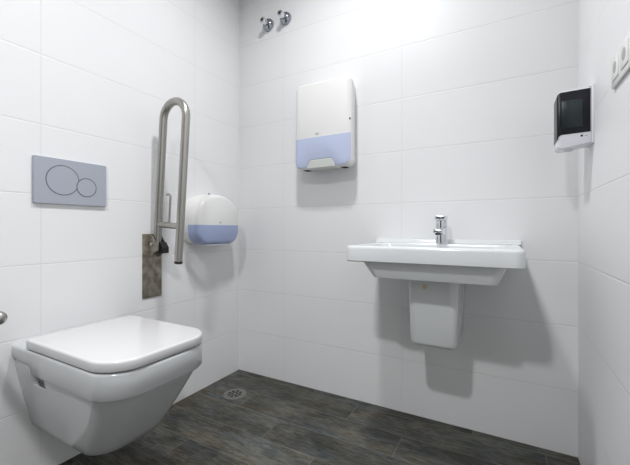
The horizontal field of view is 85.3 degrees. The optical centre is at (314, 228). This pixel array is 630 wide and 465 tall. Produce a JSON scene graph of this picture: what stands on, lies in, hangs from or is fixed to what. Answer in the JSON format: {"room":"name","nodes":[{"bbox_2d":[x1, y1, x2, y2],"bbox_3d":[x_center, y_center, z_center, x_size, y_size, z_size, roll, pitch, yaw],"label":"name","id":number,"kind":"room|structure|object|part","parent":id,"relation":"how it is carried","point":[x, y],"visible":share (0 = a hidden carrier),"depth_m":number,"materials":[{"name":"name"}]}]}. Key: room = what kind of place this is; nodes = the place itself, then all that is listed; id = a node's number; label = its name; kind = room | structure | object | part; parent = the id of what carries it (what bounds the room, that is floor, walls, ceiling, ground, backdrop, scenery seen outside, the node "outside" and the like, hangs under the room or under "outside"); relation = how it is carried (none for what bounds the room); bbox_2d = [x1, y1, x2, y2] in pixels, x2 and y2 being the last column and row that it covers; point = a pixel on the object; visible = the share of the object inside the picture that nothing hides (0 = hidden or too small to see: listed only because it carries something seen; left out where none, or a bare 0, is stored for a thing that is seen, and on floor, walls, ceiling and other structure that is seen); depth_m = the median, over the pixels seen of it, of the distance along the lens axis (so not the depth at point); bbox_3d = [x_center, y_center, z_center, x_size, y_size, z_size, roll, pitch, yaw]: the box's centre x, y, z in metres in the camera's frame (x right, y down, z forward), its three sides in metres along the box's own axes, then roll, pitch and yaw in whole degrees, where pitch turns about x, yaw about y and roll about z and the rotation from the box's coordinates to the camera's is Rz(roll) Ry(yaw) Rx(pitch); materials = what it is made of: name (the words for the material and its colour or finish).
{"room":"public restroom","nodes":[
{"label":"public restroom","id":0,"kind":"room"},
{"bbox_2d":[0,0,238,464],"bbox_3d":[-1.260,-0.399,0.796,0.080,2.550,3.100,0,0,29],"label":"wall","id":1,"kind":"structure","parent":0,"point":[86,81],"depth_m":1.44,"materials":[{"name":"white tile"}]},
{"bbox_2d":[0,311,7,324],"bbox_3d":[-0.921,0.214,0.910,0.404,0.084,0.084,0,0,29],"label":"rail","id":2,"kind":"object","parent":1,"relation":"attached to","point":[3,316],"visible":1,"depth_m":0.82,"materials":[{"name":"silver metal"}]},
{"bbox_2d":[32,155,105,206],"bbox_3d":[-0.926,-0.176,1.305,0.012,0.168,0.250,0,0,29],"label":"flush plate","id":3,"kind":"object","parent":1,"relation":"attached to","point":[54,180],"visible":1,"depth_m":1.28,"materials":[{"name":"grey plastic"}]},
{"bbox_2d":[12,315,201,455],"bbox_3d":[-0.684,0.525,1.173,0.562,0.338,0.366,0,0,29],"label":"toilet","id":4,"kind":"object","parent":1,"relation":"attached to","point":[99,388],"visible":1,"depth_m":1.04,"materials":[{"name":"white ceramic"}]},
{"bbox_3d":[-0.690,0.557,1.176,0.549,0.273,0.351,0,0,29],"label":"bowl","id":5,"kind":"part","parent":4,"relation":"part of","materials":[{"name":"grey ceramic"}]},
{"bbox_3d":[-0.646,0.372,1.152,0.473,0.030,0.364,0,0,29],"label":"lid","id":6,"kind":"part","parent":4,"relation":"part of","materials":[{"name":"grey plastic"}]},
{"bbox_2d":[142,97,189,298],"bbox_3d":[-0.658,-0.134,1.546,0.247,0.908,0.099,0,0,29],"label":"grab rail","id":7,"kind":"object","parent":1,"relation":"attached to","point":[154,245],"visible":1,"depth_m":1.56,"materials":[{"name":"metal"}]},
{"bbox_3d":[-0.764,0.172,1.604,0.005,0.297,0.099,0,0,29],"label":"wall plate","id":8,"kind":"part","parent":7,"relation":"part of","materials":[{"name":"metal"}]},
{"bbox_3d":[-0.650,-0.220,1.544,0.230,0.737,0.034,0,0,29],"label":"tube frame","id":9,"kind":"part","parent":7,"relation":"part of","materials":[{"name":"silver metal"}]},
{"bbox_2d":[184,193,237,245],"bbox_3d":[-0.558,-0.055,1.852,0.124,0.282,0.311,0,0,29],"label":"dispenser","id":10,"kind":"object","parent":1,"relation":"attached to","point":[210,220],"visible":0.99,"depth_m":1.77,"materials":[{"name":"white plastic"}]},
{"bbox_2d":[59,370,579,464],"bbox_3d":[-0.484,0.916,0.366,1.855,0.080,3.260,0,0,29],"label":"floor","id":11,"kind":"structure","parent":0,"point":[276,422],"depth_m":1.44,"materials":[{"name":"brown wood"}]},
{"bbox_2d":[223,389,245,399],"bbox_3d":[-0.426,0.875,1.815,0.120,0.003,0.120,0,0,29],"label":"floor drain","id":12,"kind":"object","parent":11,"relation":"on","point":[232,394],"visible":1,"depth_m":1.81,"materials":[{"name":"grey metal"}]},
{"bbox_2d":[239,0,577,456],"bbox_3d":[0.287,-0.399,1.756,1.855,2.550,0.080,0,0,29],"label":"wall","id":13,"kind":"structure","parent":0,"point":[455,99],"depth_m":1.61,"materials":[{"name":"white tile"}]},
{"bbox_2d":[260,17,273,31],"bbox_3d":[-0.288,-1.202,1.991,0.072,0.072,0.067,0,0,29],"label":"valve","id":14,"kind":"object","parent":13,"relation":"attached to","point":[268,23],"visible":1,"depth_m":1.99,"materials":[{"name":"silver metal"}]},
{"bbox_3d":[-0.292,-1.202,1.985,0.033,0.033,0.052,0,0,29],"label":"stem","id":15,"kind":"part","parent":14,"relation":"part of","materials":[{"name":"silver metal"}]},
{"bbox_2d":[277,10,290,25],"bbox_3d":[-0.181,-1.204,1.932,0.072,0.072,0.067,0,0,29],"label":"valve","id":16,"kind":"object","parent":13,"relation":"attached to","point":[285,17],"visible":1,"depth_m":1.93,"materials":[{"name":"silver metal"}]},
{"bbox_3d":[-0.185,-1.204,1.925,0.033,0.033,0.052,0,0,29],"label":"stem","id":17,"kind":"part","parent":16,"relation":"part of","materials":[{"name":"silver metal"}]},
{"bbox_2d":[296,76,355,171],"bbox_3d":[0.059,-0.529,1.778,0.324,0.450,0.104,0,0,29],"label":"paper towel dispenser","id":18,"kind":"object","parent":13,"relation":"attached to","point":[325,110],"visible":1,"depth_m":1.72,"materials":[{"name":"white plastic"}]},
{"bbox_2d":[347,238,525,285],"bbox_3d":[0.476,0.116,1.368,0.609,0.140,0.415,0,0,29],"label":"basin","id":19,"kind":"object","parent":13,"relation":"attached to","point":[463,261],"visible":1,"depth_m":1.20,"materials":[{"name":"white ceramic"}]},
{"bbox_2d":[433,216,447,243],"bbox_3d":[0.529,0.004,1.448,0.054,0.120,0.128,0,0,29],"label":"tap","id":20,"kind":"object","parent":19,"relation":"on","point":[440,231],"visible":1,"depth_m":1.46,"materials":[{"name":"silver metal"}]},
{"bbox_3d":[0.520,0.009,1.432,0.038,0.041,0.091,0,0,29],"label":"spout","id":21,"kind":"part","parent":20,"relation":"part of","materials":[{"name":"silver metal"}]},
{"bbox_3d":[0.547,-0.026,1.480,0.047,0.036,0.047,0,0,29],"label":"handle","id":22,"kind":"part","parent":20,"relation":"part of","materials":[{"name":"silver metal"}]},
{"bbox_3d":[0.544,-0.047,1.474,0.045,0.018,0.063,0,0,29],"label":"lever","id":23,"kind":"part","parent":20,"relation":"part of","materials":[{"name":"silver metal"}]},
{"bbox_2d":[409,280,464,349],"bbox_3d":[0.512,0.324,1.429,0.189,0.274,0.274,0,0,29],"label":"pedestal","id":24,"kind":"object","parent":13,"relation":"attached to","point":[436,308],"visible":0.93,"depth_m":1.31,"materials":[{"name":"white ceramic"}]},
{"bbox_2d":[578,0,629,464],"bbox_3d":[0.292,-0.399,-0.064,0.080,2.550,3.100,0,0,29],"label":"wall","id":25,"kind":"structure","parent":0,"point":[603,25],"depth_m":0.95,"materials":[{"name":"white tile"}]},
{"bbox_2d":[554,84,593,152],"bbox_3d":[0.855,-0.357,1.133,0.097,0.199,0.084,0,0,29],"label":"soap dispenser","id":26,"kind":"object","parent":25,"relation":"attached to","point":[573,109],"visible":1,"depth_m":1.10,"materials":[{"name":"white plastic"}]},
{"bbox_3d":[0.894,-0.364,1.111,0.006,0.185,0.084,0,0,29],"label":"wall plate","id":27,"kind":"part","parent":26,"relation":"part of","materials":[{"name":"white plastic"}]},
{"bbox_2d":[612,31,629,89],"bbox_3d":[0.726,-0.397,0.811,0.009,0.080,0.152,0,0,29],"label":"double socket","id":28,"kind":"object","parent":25,"relation":"attached to","point":[621,59],"visible":1,"depth_m":0.80,"materials":[{"name":"white plastic"}]}
]}

